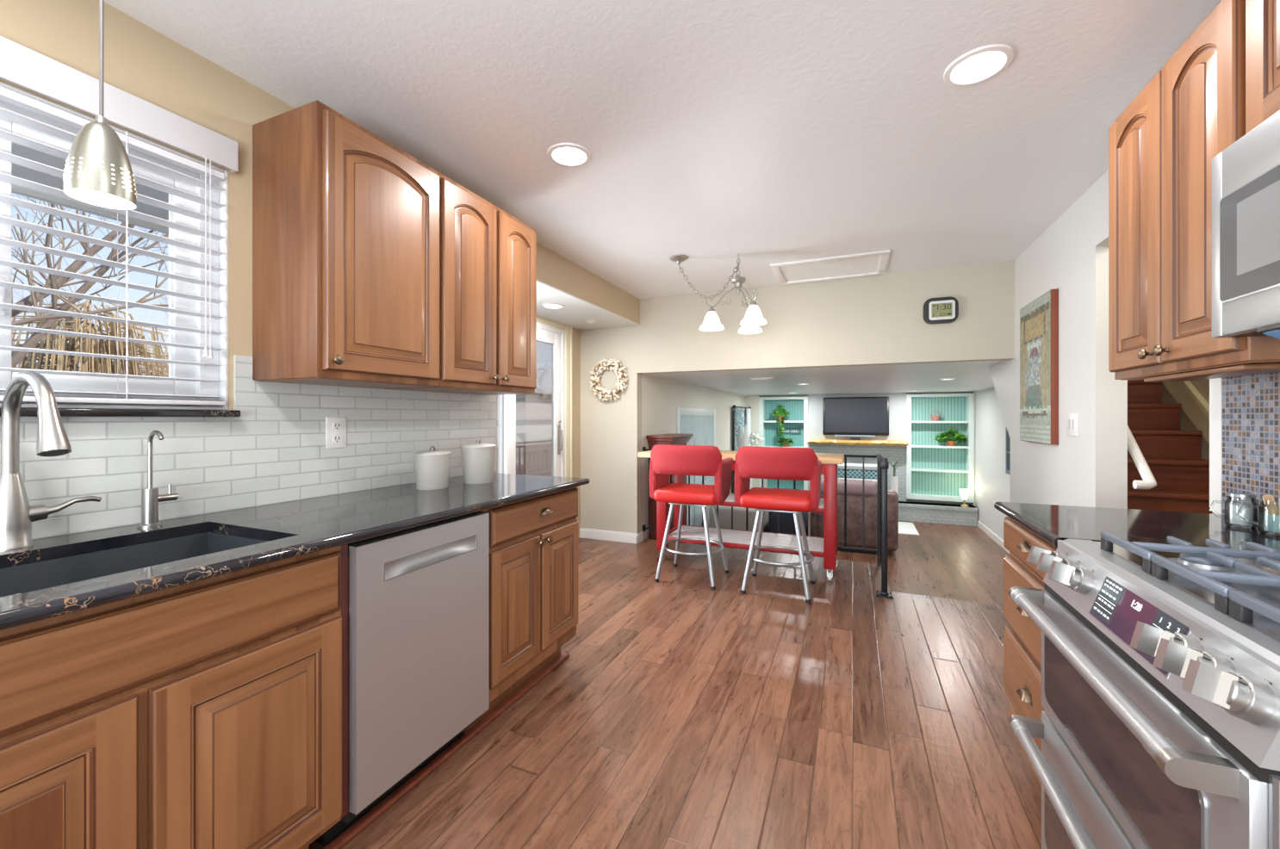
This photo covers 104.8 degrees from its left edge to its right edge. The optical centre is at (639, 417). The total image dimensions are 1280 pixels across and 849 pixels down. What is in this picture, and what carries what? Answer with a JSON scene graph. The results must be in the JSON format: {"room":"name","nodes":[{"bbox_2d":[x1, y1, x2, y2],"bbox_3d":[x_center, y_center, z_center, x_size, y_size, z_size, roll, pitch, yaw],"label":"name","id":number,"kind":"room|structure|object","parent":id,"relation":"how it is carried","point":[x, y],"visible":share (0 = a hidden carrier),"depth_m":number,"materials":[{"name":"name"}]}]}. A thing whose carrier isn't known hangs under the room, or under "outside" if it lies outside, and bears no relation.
{"room":"kitchen","nodes":[
{"label":"kitchen","id":0,"kind":"room"},
{"bbox_2d":[0,0,497,540],"bbox_3d":[-1.968,0.040,0.501,0.128,2.440,5.360,0,0,23],"label":"wall","id":1,"kind":"structure","parent":0,"point":[276,452],"depth_m":1.65,"materials":[{"name":"white tile"}]},
{"bbox_2d":[11,142,168,234],"bbox_3d":[-2.415,-0.940,0.651,0.810,0.200,5.280,0,0,23],"label":"roof eave","id":2,"kind":"object","parent":1,"relation":"attached to","point":[17,170],"depth_m":1.90,"materials":[{"name":"white"}]},
{"bbox_2d":[0,81,228,410],"bbox_3d":[-1.732,-0.432,1.055,0.114,0.815,1.405,0,0,23],"label":"window","id":3,"kind":"structure","parent":1,"relation":"in","point":[59,382],"depth_m":1.59,"materials":[{"name":"white plastic"}]},
{"bbox_2d":[0,36,238,405],"bbox_3d":[-1.681,-0.490,1.015,0.072,0.900,1.470,0,0,23],"label":"window blind","id":4,"kind":"object","parent":3,"relation":"attached to","point":[21,65],"visible":1,"depth_m":1.42,"materials":[{"name":"white plastic"}]},
{"bbox_2d":[0,407,240,416],"bbox_3d":[-1.681,-0.013,1.013,0.080,0.023,1.468,0,0,23],"label":"window sill","id":5,"kind":"structure","parent":1,"relation":"attached to","point":[25,412],"depth_m":1.42,"materials":[{"name":"black stone"}]},
{"bbox_2d":[325,416,346,448],"bbox_3d":[-1.241,0.061,2.014,0.010,0.127,0.085,0,0,23],"label":"wall outlet","id":6,"kind":"object","parent":1,"relation":"attached to","point":[335,426],"visible":1,"depth_m":2.01,"materials":[{"name":"white plastic"}]},
{"bbox_2d":[332,422,341,430],"bbox_3d":[-1.238,0.035,2.013,0.004,0.033,0.034,0,0,23],"label":"socket","id":7,"kind":"object","parent":6,"relation":"attached to","point":[336,425],"depth_m":2.01,"materials":[{"name":"white plastic"}]},
{"bbox_2d":[332,434,341,443],"bbox_3d":[-1.238,0.088,2.013,0.004,0.033,0.034,0,0,23],"label":"socket","id":8,"kind":"object","parent":6,"relation":"attached to","point":[336,438],"depth_m":2.01,"materials":[{"name":"white plastic"}]},
{"bbox_2d":[252,99,439,388],"bbox_3d":[-1.085,-0.582,1.896,0.400,0.906,0.511,0,0,23],"label":"upper cabinet","id":9,"kind":"object","parent":1,"relation":"attached to","point":[345,220],"visible":1,"depth_m":1.71,"materials":[{"name":"brown wood"}]},
{"bbox_2d":[384,172,536,395],"bbox_3d":[-0.848,-0.582,2.447,0.400,0.906,0.686,0,0,23],"label":"upper cabinet","id":10,"kind":"object","parent":1,"relation":"attached to","point":[487,256],"visible":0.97,"depth_m":2.32,"materials":[{"name":"brown wood"}]},
{"bbox_2d":[572,328,580,538],"bbox_3d":[-1.084,0.040,4.275,0.120,2.440,2.270,0,0,23],"label":"wall","id":11,"kind":"structure","parent":0,"point":[576,333],"depth_m":5.11,"materials":[{"name":"beige paint"}]},
{"bbox_2d":[497,322,565,477],"bbox_3d":[-1.127,0.195,4.108,0.154,2.130,1.750,0,0,23],"label":"door","id":12,"kind":"structure","parent":11,"relation":"in","point":[531,428],"depth_m":4.56,"materials":[{"name":"white glass"}]},
{"bbox_2d":[536,316,572,477],"bbox_3d":[-1.085,0.135,4.109,0.040,2.250,1.945,0,0,23],"label":"trim","id":13,"kind":"structure","parent":11,"relation":"attached to","point":[568,330],"depth_m":4.93,"materials":[{"name":"beige"}]},
{"bbox_2d":[536,242,639,329],"bbox_3d":[-0.741,-1.050,4.061,0.680,0.260,2.150,0,0,23],"label":"soffit","id":14,"kind":"structure","parent":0,"point":[584,295],"depth_m":4.06,"materials":[{"name":"beige paint"}]},
{"bbox_2d":[541,303,564,309],"bbox_3d":[-0.715,-0.916,4.048,0.185,0.008,0.185,0,0,23],"label":"recessed light","id":15,"kind":"object","parent":14,"relation":"in","point":[553,306],"visible":1,"depth_m":4.06,"materials":[{"name":"white paint"}]},
{"bbox_2d":[103,0,1221,299],"bbox_3d":[-0.003,-1.230,0.889,3.190,0.100,7.630,0,0,23],"label":"ceiling","id":16,"kind":"structure","parent":0,"point":[765,133],"depth_m":1.84,"materials":[{"name":"white paint"}]},
{"bbox_2d":[62,0,136,210],"bbox_3d":[-1.148,-0.823,1.050,0.120,0.715,0.120,0,0,23],"label":"pendant lamp","id":17,"kind":"object","parent":16,"relation":"hanging from","point":[98,171],"visible":1,"depth_m":1.03,"materials":[{"name":"silver metal"}]},
{"bbox_2d":[546,142,591,167],"bbox_3d":[-0.318,-1.176,2.213,0.198,0.008,0.198,0,0,23],"label":"recessed light","id":18,"kind":"object","parent":16,"relation":"in","point":[563,154],"visible":1,"depth_m":2.21,"materials":[{"name":"white paint"}]},
{"bbox_2d":[670,254,766,334],"bbox_3d":[0.598,-0.912,3.626,0.709,0.535,0.498,0,0,23],"label":"chandelier","id":19,"kind":"object","parent":16,"relation":"hanging from","point":[754,318],"visible":1,"depth_m":3.54,"materials":[{"name":"grey metal"}]},
{"bbox_2d":[770,249,890,285],"bbox_3d":[1.494,-1.171,3.893,0.827,0.018,0.608,0,0,23],"label":"attic hatch","id":20,"kind":"object","parent":16,"relation":"attached to","point":[871,264],"visible":1,"depth_m":3.87,"materials":[{"name":"white paint"}]},
{"bbox_2d":[943,43,1014,86],"bbox_3d":[1.134,-1.176,1.654,0.198,0.008,0.198,0,0,23],"label":"recessed light","id":21,"kind":"object","parent":16,"relation":"in","point":[980,65],"visible":1,"depth_m":1.65,"materials":[{"name":"white paint"}]},
{"bbox_2d":[308,537,1041,848],"bbox_3d":[-0.297,1.535,1.065,3.870,0.550,7.720,0,0,23],"label":"floor","id":22,"kind":"structure","parent":0,"point":[680,712],"depth_m":1.98,"materials":[{"name":"brown wood"}]},
{"bbox_2d":[0,544,347,848],"bbox_3d":[-1.280,0.803,1.103,0.634,0.913,0.910,0,0,23],"label":"base cabinet","id":23,"kind":"object","parent":22,"relation":"on","point":[211,713],"visible":0.91,"depth_m":1.05,"materials":[{"name":"brown wood"}]},
{"bbox_2d":[0,472,590,630],"bbox_3d":[-1.139,0.330,1.393,0.689,0.030,2.855,0,0,23],"label":"countertop","id":24,"kind":"structure","parent":23,"relation":"on","point":[296,528],"depth_m":1.38,"materials":[{"name":"black stone"}]},
{"bbox_2d":[0,371,101,551],"bbox_3d":[-1.394,0.103,1.200,0.300,0.424,0.190,0,0,23],"label":"faucet","id":25,"kind":"object","parent":24,"relation":"on","point":[17,515],"visible":1,"depth_m":1.18,"materials":[{"name":"silver metal"}]},
{"bbox_2d":[0,531,269,598],"bbox_3d":[-1.260,0.461,1.061,0.465,0.229,0.789,0,0,23],"label":"undermount sink","id":26,"kind":"object","parent":24,"relation":"in","point":[39,575],"visible":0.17,"depth_m":1.29,"materials":[{"name":"grey metal"}]},
{"bbox_2d":[136,430,178,528],"bbox_3d":[-1.394,0.176,1.435,0.094,0.279,0.086,0,0,23],"label":"tap","id":27,"kind":"object","parent":24,"relation":"on","point":[151,498],"visible":1,"depth_m":1.42,"materials":[{"name":"silver metal"}]},
{"bbox_2d":[413,446,451,490],"bbox_3d":[-0.933,0.221,2.216,0.152,0.189,0.190,0,0,2],"label":"canister","id":28,"kind":"object","parent":24,"relation":"on","point":[431,467],"visible":1,"depth_m":2.15,"materials":[{"name":"white ceramic"}]},
{"bbox_2d":[460,439,496,484],"bbox_3d":[-0.792,0.209,2.417,0.162,0.211,0.202,0,0,2],"label":"canister","id":29,"kind":"object","parent":24,"relation":"on","point":[477,459],"visible":1,"depth_m":2.34,"materials":[{"name":"white ceramic"}]},
{"bbox_2d":[314,511,488,846],"bbox_3d":[-0.986,0.812,1.775,0.642,0.895,0.553,0,0,23],"label":"dishwasher","id":30,"kind":"object","parent":22,"relation":"on","point":[418,597],"visible":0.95,"depth_m":1.57,"materials":[{"name":"silver metal"}]},
{"bbox_2d":[323,650,569,848],"bbox_3d":[-0.943,1.248,1.306,0.034,0.024,2.850,0,0,23],"label":"trim","id":31,"kind":"structure","parent":22,"relation":"on","point":[355,829],"depth_m":1.76,"materials":[{"name":"brown wood"}]},
{"bbox_2d":[462,486,577,733],"bbox_3d":[-0.726,0.803,2.353,0.662,0.913,0.700,0,0,23],"label":"base cabinet","id":32,"kind":"object","parent":22,"relation":"on","point":[533,542],"visible":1,"depth_m":2.17,"materials":[{"name":"brown wood"}]},
{"bbox_2d":[648,444,733,590],"bbox_3d":[0.410,0.732,3.871,0.568,1.054,0.513,0,0,23],"label":"bar stool","id":33,"kind":"object","parent":22,"relation":"on","point":[666,460],"visible":1,"depth_m":3.68,"materials":[{"name":"red leather"}]},
{"bbox_2d":[637,450,844,581],"bbox_3d":[0.868,0.785,4.325,1.695,0.950,0.570,0,0,23],"label":"kitchen cart","id":34,"kind":"object","parent":22,"relation":"on","point":[825,547],"visible":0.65,"depth_m":4.13,"materials":[{"name":"red paint"}]},
{"bbox_2d":[667,525,823,552],"bbox_3d":[0.922,1.048,4.293,1.300,0.014,0.448,0,0,23],"label":"slatted shelf","id":35,"kind":"object","parent":34,"relation":"attached to","point":[816,544],"depth_m":4.27,"materials":[{"name":"grey paint"}]},
{"bbox_2d":[725,493,823,508],"bbox_3d":[0.922,0.708,4.293,1.300,0.014,0.448,0,0,23],"label":"slatted shelf","id":36,"kind":"object","parent":34,"relation":"attached to","point":[730,498],"depth_m":4.20,"materials":[{"name":"grey paint"}]},
{"bbox_2d":[642,447,893,599],"bbox_3d":[0.903,0.772,4.259,2.239,0.975,0.865,0,0,23],"label":"iron railing","id":37,"kind":"object","parent":22,"relation":"on","point":[882,463],"visible":0.52,"depth_m":4.20,"materials":[{"name":"black metal"}]},
{"bbox_2d":[734,446,821,602],"bbox_3d":[1.018,0.732,3.614,0.568,1.054,0.513,0,0,23],"label":"bar stool","id":38,"kind":"object","parent":22,"relation":"on","point":[755,462],"visible":1,"depth_m":3.43,"materials":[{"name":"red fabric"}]},
{"bbox_2d":[1003,516,1056,785],"bbox_3d":[1.495,0.803,1.453,0.619,0.913,0.590,0,0,23],"label":"base cabinet","id":39,"kind":"object","parent":22,"relation":"on","point":[1022,637],"visible":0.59,"depth_m":1.63,"materials":[{"name":"brown wood"}]},
{"bbox_2d":[994,502,1279,553],"bbox_3d":[1.499,0.330,1.459,0.622,0.030,0.612,0,0,23],"label":"countertop","id":40,"kind":"structure","parent":39,"relation":"on","point":[1052,523],"depth_m":1.45,"materials":[{"name":"black stone"}]},
{"bbox_2d":[1209,492,1258,528],"bbox_3d":[1.729,0.266,1.429,0.062,0.096,0.087,0,0,3],"label":"glass jar","id":41,"kind":"object","parent":40,"relation":"on","point":[1231,509],"visible":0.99,"depth_m":1.40,"materials":[{"name":"white"}]},
{"bbox_2d":[1236,495,1279,536],"bbox_3d":[1.712,0.262,1.333,0.096,0.103,0.090,0,0,23],"label":"glass jar","id":42,"kind":"object","parent":40,"relation":"on","point":[1269,521],"visible":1,"depth_m":1.33,"materials":[{"name":"white"}]},
{"bbox_2d":[1007,531,1279,848],"bbox_3d":[1.175,0.766,0.843,0.722,0.988,0.772,0,0,23],"label":"range","id":43,"kind":"object","parent":22,"relation":"on","point":[1158,728],"visible":1,"depth_m":0.86,"materials":[{"name":"silver metal"}]},
{"bbox_2d":[1093,541,1279,637],"bbox_3d":[1.256,0.309,0.808,0.545,0.021,0.748,0,0,23],"label":"cooktop","id":44,"kind":"object","parent":43,"relation":"in","point":[1269,593],"depth_m":0.95,"materials":[{"name":"grey metal"}]},
{"bbox_2d":[641,373,745,545],"bbox_3d":[1.027,0.682,7.524,0.120,2.256,5.370,0,0,23],"label":"wall","id":45,"kind":"structure","parent":0,"point":[661,397],"depth_m":5.92,"materials":[{"name":"paint"}]},
{"bbox_2d":[636,531,643,544],"bbox_3d":[0.000,1.210,4.978,0.014,0.100,0.150,0,0,23],"label":"baseboard","id":46,"kind":"structure","parent":45,"relation":"attached to","point":[640,534],"depth_m":4.97,"materials":[{"name":"white paint"}]},
{"bbox_2d":[676,407,715,545],"bbox_3d":[0.820,0.843,6.857,0.030,1.935,1.840,0,0,23],"label":"door","id":47,"kind":"structure","parent":45,"relation":"in","point":[701,423],"depth_m":6.81,"materials":[{"name":"white"}]},
{"bbox_2d":[731,404,751,409],"bbox_3d":[1.897,-0.192,9.251,0.108,0.060,1.450,0,0,23],"label":"curtain rod","id":48,"kind":"object","parent":45,"relation":"attached to","point":[734,406],"visible":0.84,"depth_m":9.05,"materials":[{"name":"black metal"}]},
{"bbox_2d":[733,407,744,492],"bbox_3d":[1.817,0.805,9.008,0.065,1.970,0.740,0,0,23],"label":"curtain","id":49,"kind":"object","parent":48,"relation":"hanging from","point":[738,413],"visible":0.2,"depth_m":8.79,"materials":[{"name":"fabric"}]},
{"bbox_2d":[745,408,751,446],"bbox_3d":[2.154,0.805,9.788,0.068,1.970,0.240,0,0,23],"label":"curtain","id":50,"kind":"object","parent":48,"relation":"hanging from","point":[748,410],"visible":0.31,"depth_m":9.68,"materials":[{"name":"white fabric"}]},
{"bbox_2d":[580,260,1014,534],"bbox_3d":[1.117,0.040,4.496,3.746,2.440,0.120,0,0,23],"label":"wall","id":51,"kind":"structure","parent":0,"point":[874,320],"depth_m":4.40,"materials":[{"name":"beige paint"}]},
{"bbox_2d":[589,358,627,401],"bbox_3d":[-0.330,-0.383,5.008,0.442,0.442,0.075,0,0,23],"label":"wreath","id":52,"kind":"object","parent":51,"relation":"attached to","point":[601,392],"visible":1,"depth_m":4.99,"materials":[{"name":"beige"}]},
{"bbox_2d":[579,528,638,544],"bbox_3d":[-0.324,1.210,5.044,0.665,0.100,0.015,0,0,23],"label":"baseboard","id":53,"kind":"structure","parent":51,"relation":"attached to","point":[584,533],"depth_m":5.04,"materials":[{"name":"white paint"}]},
{"bbox_2d":[923,296,958,324],"bbox_3d":[2.361,-0.842,3.871,0.237,0.203,0.036,0,0,23],"label":"wall clock","id":54,"kind":"object","parent":51,"relation":"attached to","point":[940,310],"visible":1,"depth_m":3.86,"materials":[{"name":"black plastic"}]},
{"bbox_2d":[642,360,1008,396],"bbox_3d":[2.940,-0.496,6.807,4.200,0.100,5.570,0,0,23],"label":"ceiling","id":55,"kind":"structure","parent":0,"point":[970,376],"depth_m":5.73,"materials":[{"name":"white paint"}]},
{"bbox_2d":[749,377,775,379],"bbox_3d":[1.372,-0.437,5.524,0.260,0.018,0.130,0,0,23],"label":"ceiling vent","id":56,"kind":"object","parent":55,"relation":"in","point":[757,378],"visible":1,"depth_m":5.48,"materials":[{"name":"white metal"}]},
{"bbox_2d":[701,511,1008,605],"bbox_3d":[2.815,1.860,6.518,4.200,0.100,6.200,0,0,23],"label":"floor","id":57,"kind":"structure","parent":0,"point":[960,562],"depth_m":6.18,"materials":[{"name":"brown wood"}]},
{"bbox_2d":[646,433,693,543],"bbox_3d":[0.338,0.998,5.387,0.301,1.625,0.680,0,0,23],"label":"tall cabinet","id":58,"kind":"object","parent":57,"relation":"on","point":[669,438],"visible":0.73,"depth_m":5.16,"materials":[{"name":"brown wood"}]},
{"bbox_2d":[708,505,768,549],"bbox_3d":[1.353,1.485,6.741,0.700,0.650,0.750,0,0,23],"label":"armchair","id":59,"kind":"object","parent":57,"relation":"on","point":[724,512],"visible":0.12,"depth_m":6.41,"materials":[{"name":"grey fabric"}]},
{"bbox_2d":[749,478,766,489],"bbox_3d":[1.860,1.230,8.483,0.410,1.160,1.550,0,0,23],"label":"console table","id":60,"kind":"object","parent":57,"relation":"on","point":[765,480],"visible":0.02,"depth_m":9.06,"materials":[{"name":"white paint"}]},
{"bbox_2d":[736,426,742,448],"bbox_3d":[1.592,0.390,7.874,0.150,0.520,0.148,0,0,23],"label":"ornament","id":61,"kind":"object","parent":60,"relation":"on","point":[739,439],"visible":0.59,"depth_m":7.85,"materials":[{"name":"white ceramic"}]},
{"bbox_2d":[742,424,748,446],"bbox_3d":[1.726,0.375,8.034,0.150,0.550,0.148,0,0,23],"label":"ornament","id":62,"kind":"object","parent":60,"relation":"on","point":[745,438],"visible":0.56,"depth_m":8.01,"materials":[{"name":"white ceramic"}]},
{"bbox_2d":[748,432,764,447],"bbox_3d":[2.056,0.461,8.864,0.332,0.378,0.427,0,0,23],"label":"flower vase","id":63,"kind":"object","parent":60,"relation":"on","point":[753,440],"visible":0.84,"depth_m":8.80,"materials":[{"name":"beige"}]},
{"bbox_2d":[768,487,807,555],"bbox_3d":[1.980,1.365,6.579,0.460,0.890,0.650,0,0,23],"label":"armchair","id":64,"kind":"object","parent":57,"relation":"on","point":[786,519],"visible":0.17,"depth_m":6.30,"materials":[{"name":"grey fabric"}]},
{"bbox_2d":[812,478,898,553],"bbox_3d":[3.025,1.325,6.994,1.090,0.970,0.960,0,0,23],"label":"sofa","id":65,"kind":"object","parent":57,"relation":"on","point":[854,487],"visible":0.54,"depth_m":6.54,"materials":[{"name":"brown leather"}]},
{"bbox_2d":[820,478,876,497],"bbox_3d":[2.819,0.950,6.680,0.720,0.220,0.220,0,0,23],"label":"cushion","id":66,"kind":"object","parent":65,"relation":"on","point":[854,487],"depth_m":6.55,"materials":[{"name":"brown leather"}]},
{"bbox_2d":[837,469,876,479],"bbox_3d":[3.713,0.960,8.548,0.880,0.150,0.360,0,0,23],"label":"cushion","id":67,"kind":"object","parent":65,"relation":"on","point":[851,474],"depth_m":8.36,"materials":[{"name":"teal fabric"}]},
{"bbox_2d":[837,463,876,483],"bbox_3d":[3.718,1.310,8.546,0.970,1.000,0.480,0,0,23],"label":"base cabinet","id":68,"kind":"object","parent":57,"relation":"on","point":[854,470],"visible":0.04,"depth_m":8.36,"materials":[{"name":"white paint"}]},
{"bbox_2d":[898,521,919,535],"bbox_3d":[4.130,1.804,8.151,0.760,0.012,0.960,0,0,23],"label":"floor mat","id":69,"kind":"object","parent":57,"relation":"on","point":[906,528],"visible":0.44,"depth_m":7.94,"materials":[{"name":"white fabric"}]},
{"bbox_2d":[745,391,975,505],"bbox_3d":[4.014,0.682,9.295,4.200,2.256,0.350,0,0,23],"label":"wall","id":70,"kind":"structure","parent":0,"point":[897,400],"depth_m":9.03,"materials":[{"name":"grey paint"}]},
{"bbox_2d":[807,439,908,446],"bbox_3d":[3.955,0.458,9.020,1.670,0.096,0.262,0,0,23],"label":"mantel shelf","id":71,"kind":"object","parent":70,"relation":"attached to","point":[888,443],"visible":1,"depth_m":8.93,"materials":[{"name":"brown wood"}]},
{"bbox_2d":[822,396,888,440],"bbox_3d":[3.972,0.014,9.090,1.115,0.788,0.080,0,0,23],"label":"tv","id":72,"kind":"object","parent":71,"relation":"on","point":[854,418],"visible":1,"depth_m":9.06,"materials":[{"name":"black plastic"}]},
{"bbox_2d":[807,501,978,527],"bbox_3d":[3.990,1.655,8.995,3.615,0.310,0.280,0,0,23],"label":"wall","id":73,"kind":"structure","parent":0,"point":[908,512],"depth_m":8.40,"materials":[{"name":"grey paint"}]},
{"bbox_2d":[759,397,807,490],"bbox_3d":[2.846,0.547,9.745,0.920,1.905,0.230,0,0,23],"label":"bookcase","id":74,"kind":"object","parent":73,"relation":"on","point":[797,407],"visible":0.56,"depth_m":9.80,"materials":[{"name":"white"}]},
{"bbox_2d":[771,403,789,445],"bbox_3d":[2.765,0.133,9.689,0.331,0.833,0.228,0,0,23],"label":"trailing vine","id":75,"kind":"object","parent":74,"relation":"hanging from","point":[780,416],"visible":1,"depth_m":9.63,"materials":[{"name":"green plant"}]},
{"bbox_2d":[780,436,794,447],"bbox_3d":[2.868,0.462,9.652,0.292,0.216,0.216,0,0,6],"label":"potted plant","id":76,"kind":"object","parent":74,"relation":"on","point":[787,442],"visible":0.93,"depth_m":9.61,"materials":[{"name":"green plant"}]},
{"bbox_2d":[776,428,801,434],"bbox_3d":[2.952,0.270,9.800,0.470,0.110,0.027,0,0,23],"label":"wall sign","id":77,"kind":"object","parent":74,"relation":"attached to","point":[787,431],"visible":0.89,"depth_m":9.78,"materials":[{"name":"teal"}]},
{"bbox_2d":[906,393,974,503],"bbox_3d":[5.268,0.517,8.699,1.015,1.865,0.230,0,0,23],"label":"bookcase","id":78,"kind":"object","parent":73,"relation":"on","point":[935,470],"visible":0.97,"depth_m":8.76,"materials":[{"name":"white"}]},
{"bbox_2d":[930,410,940,421],"bbox_3d":[5.214,-0.035,8.695,0.150,0.190,0.150,0,0,23],"label":"basket","id":79,"kind":"object","parent":78,"relation":"on","point":[934,418],"visible":1,"depth_m":8.64,"materials":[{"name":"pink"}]},
{"bbox_2d":[935,427,967,446],"bbox_3d":[5.420,0.327,8.595,0.490,0.336,0.226,0,0,23],"label":"potted plant","id":80,"kind":"object","parent":78,"relation":"on","point":[955,437],"visible":1,"depth_m":8.55,"materials":[{"name":"green plant"}]},
{"bbox_2d":[959,489,969,507],"bbox_3d":[5.473,1.355,8.311,0.150,0.290,0.150,0,0,23],"label":"lamp","id":81,"kind":"object","parent":73,"relation":"on","point":[964,493],"visible":1,"depth_m":8.27,"materials":[{"name":"gold metal"}]},
{"bbox_2d":[888,460,900,495],"bbox_3d":[4.308,1.259,8.357,0.257,1.102,0.186,0,0,5],"label":"spiky plant","id":82,"kind":"object","parent":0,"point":[894,480],"visible":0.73,"depth_m":8.30,"materials":[{"name":"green plant"}]},
{"bbox_2d":[975,387,1010,540],"bbox_3d":[4.757,0.682,6.022,0.120,2.256,5.570,0,0,23],"label":"wall","id":83,"kind":"structure","parent":0,"point":[992,485],"depth_m":7.45,"materials":[{"name":"white paint"}]},
{"bbox_2d":[977,521,1009,553],"bbox_3d":[4.604,1.760,5.838,0.015,0.100,5.070,0,0,23],"label":"baseboard","id":84,"kind":"structure","parent":83,"relation":"attached to","point":[980,525],"depth_m":7.33,"materials":[{"name":"white paint"}]},
{"bbox_2d":[1005,427,1010,474],"bbox_3d":[4.893,0.445,6.356,0.115,0.630,0.750,0,0,23],"label":"window","id":85,"kind":"structure","parent":83,"relation":"in","point":[1007,436],"depth_m":6.67,"materials":[{"name":"grey glass"}]},
{"bbox_2d":[988,360,1010,438],"bbox_3d":[3.362,-0.128,3.956,0.804,0.636,0.670,0,0,23],"label":"wall","id":86,"kind":"structure","parent":0,"point":[1000,374],"depth_m":3.96,"materials":[{"name":"white paint"}]},
{"bbox_2d":[1010,169,1279,515],"bbox_3d":[1.401,0.315,0.283,0.128,2.990,7.630,0,0,23],"label":"wall","id":87,"kind":"structure","parent":0,"point":[1089,469],"depth_m":2.52,"materials":[{"name":"white paint"}]},
{"bbox_2d":[1019,288,1058,444],"bbox_3d":[2.570,-0.301,3.186,0.036,0.922,0.592,0,0,23],"label":"painting","id":88,"kind":"object","parent":87,"relation":"attached to","point":[1039,320],"visible":1,"depth_m":3.08,"materials":[{"name":"paper"}]},
{"bbox_2d":[1067,413,1078,436],"bbox_3d":[2.384,0.037,2.718,0.011,0.125,0.130,0,0,23],"label":"light switch","id":89,"kind":"object","parent":87,"relation":"attached to","point":[1072,419],"visible":1,"depth_m":2.70,"materials":[{"name":"white plastic"}]},
{"bbox_2d":[1108,0,1279,380],"bbox_3d":[1.634,-0.583,1.385,0.326,0.908,0.638,0,0,23],"label":"upper cabinet","id":90,"kind":"object","parent":87,"relation":"attached to","point":[1162,147],"visible":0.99,"depth_m":1.37,"materials":[{"name":"brown wood"}]},
{"bbox_2d":[1143,363,1279,381],"bbox_3d":[1.590,-0.121,1.361,0.120,0.013,0.440,0,0,23],"label":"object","id":91,"kind":"object","parent":90,"relation":"attached to","point":[1244,369],"visible":1,"depth_m":1.30,"materials":[{"name":"brown wood"}]},
{"bbox_2d":[1209,378,1222,514],"bbox_3d":[1.920,-0.432,1.639,0.010,1.495,0.058,0,0,23],"label":"trim","id":92,"kind":"structure","parent":87,"relation":"attached to","point":[1215,385],"depth_m":1.64,"materials":[{"name":"white paint"}]},
{"bbox_2d":[1245,0,1279,134],"bbox_3d":[1.368,-0.823,0.734,0.297,0.428,0.752,0,0,23],"label":"upper cabinet","id":93,"kind":"object","parent":87,"relation":"attached to","point":[1262,16],"visible":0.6,"depth_m":1.08,"materials":[{"name":"brown wood"}]},
{"bbox_2d":[1211,110,1279,339],"bbox_3d":[1.327,-0.380,0.754,0.385,0.456,0.752,0,0,23],"label":"microwave","id":94,"kind":"object","parent":93,"relation":"attached to","point":[1245,175],"visible":1,"depth_m":1.05,"materials":[{"name":"silver metal"}]},
{"bbox_2d":[1161,379,1209,490],"bbox_3d":[3.206,-0.865,3.288,0.920,4.250,4.620,0,0,23],"label":"wall","id":95,"kind":"structure","parent":0,"point":[1202,386],"depth_m":3.13,"materials":[{"name":"beige paint"}]},
{"bbox_2d":[1127,425,1156,489],"bbox_3d":[2.640,-0.272,2.886,0.083,1.225,1.235,0,0,23],"label":"handrail","id":96,"kind":"object","parent":95,"relation":"attached to","point":[1148,482],"visible":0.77,"depth_m":2.40,"materials":[{"name":"white paint"}]},
{"bbox_2d":[1162,380,1209,444],"bbox_3d":[3.627,-0.347,3.417,0.030,3.218,3.650,0,0,23],"label":"trim","id":97,"kind":"structure","parent":95,"relation":"attached to","point":[1194,405],"depth_m":3.11,"materials":[{"name":"beige paint"}]},
{"bbox_3d":[2.513,1.285,1.747,0.750,0.050,1.000,0,0,23],"label":"floor","id":98,"kind":"structure","parent":0,"visible":0},
{"bbox_2d":[1127,379,1212,514],"bbox_3d":[3.162,0.167,3.271,0.732,2.249,2.752,0,0,23],"label":"staircase","id":99,"kind":"structure","parent":98,"relation":"on","point":[1154,425],"depth_m":3.04,"materials":[{"name":"brown wood"}]},
{"label":"outside","id":100,"kind":"structure","parent":0,"visible":0},
{"bbox_3d":[-5.216,1.960,13.145,100.000,0.100,100.000,0,0,23],"label":"ground","id":101,"kind":"structure","parent":100,"visible":0},
{"bbox_2d":[11,293,168,379],"bbox_3d":[-5.520,0.341,4.956,1.516,3.198,1.550,0,0,23],"label":"shrub","id":102,"kind":"object","parent":101,"relation":"on","point":[64,363],"visible":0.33,"depth_m":4.78,"materials":[{"name":"brown plant"}]},
{"bbox_2d":[11,192,168,367],"bbox_3d":[-4.897,-0.612,2.717,4.743,5.128,4.712,0,0,12],"label":"bare tree","id":103,"kind":"object","parent":101,"relation":"on","point":[53,282],"visible":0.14,"depth_m":3.59,"materials":[{"name":"brown plant"}]},
{"bbox_2d":[11,216,168,376],"bbox_3d":[-11.402,-0.907,9.269,4.239,5.745,5.481,0,0,8],"label":"bare tree","id":104,"kind":"object","parent":101,"relation":"on","point":[13,216],"visible":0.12,"depth_m":9.62,"materials":[{"name":"brown plant"}]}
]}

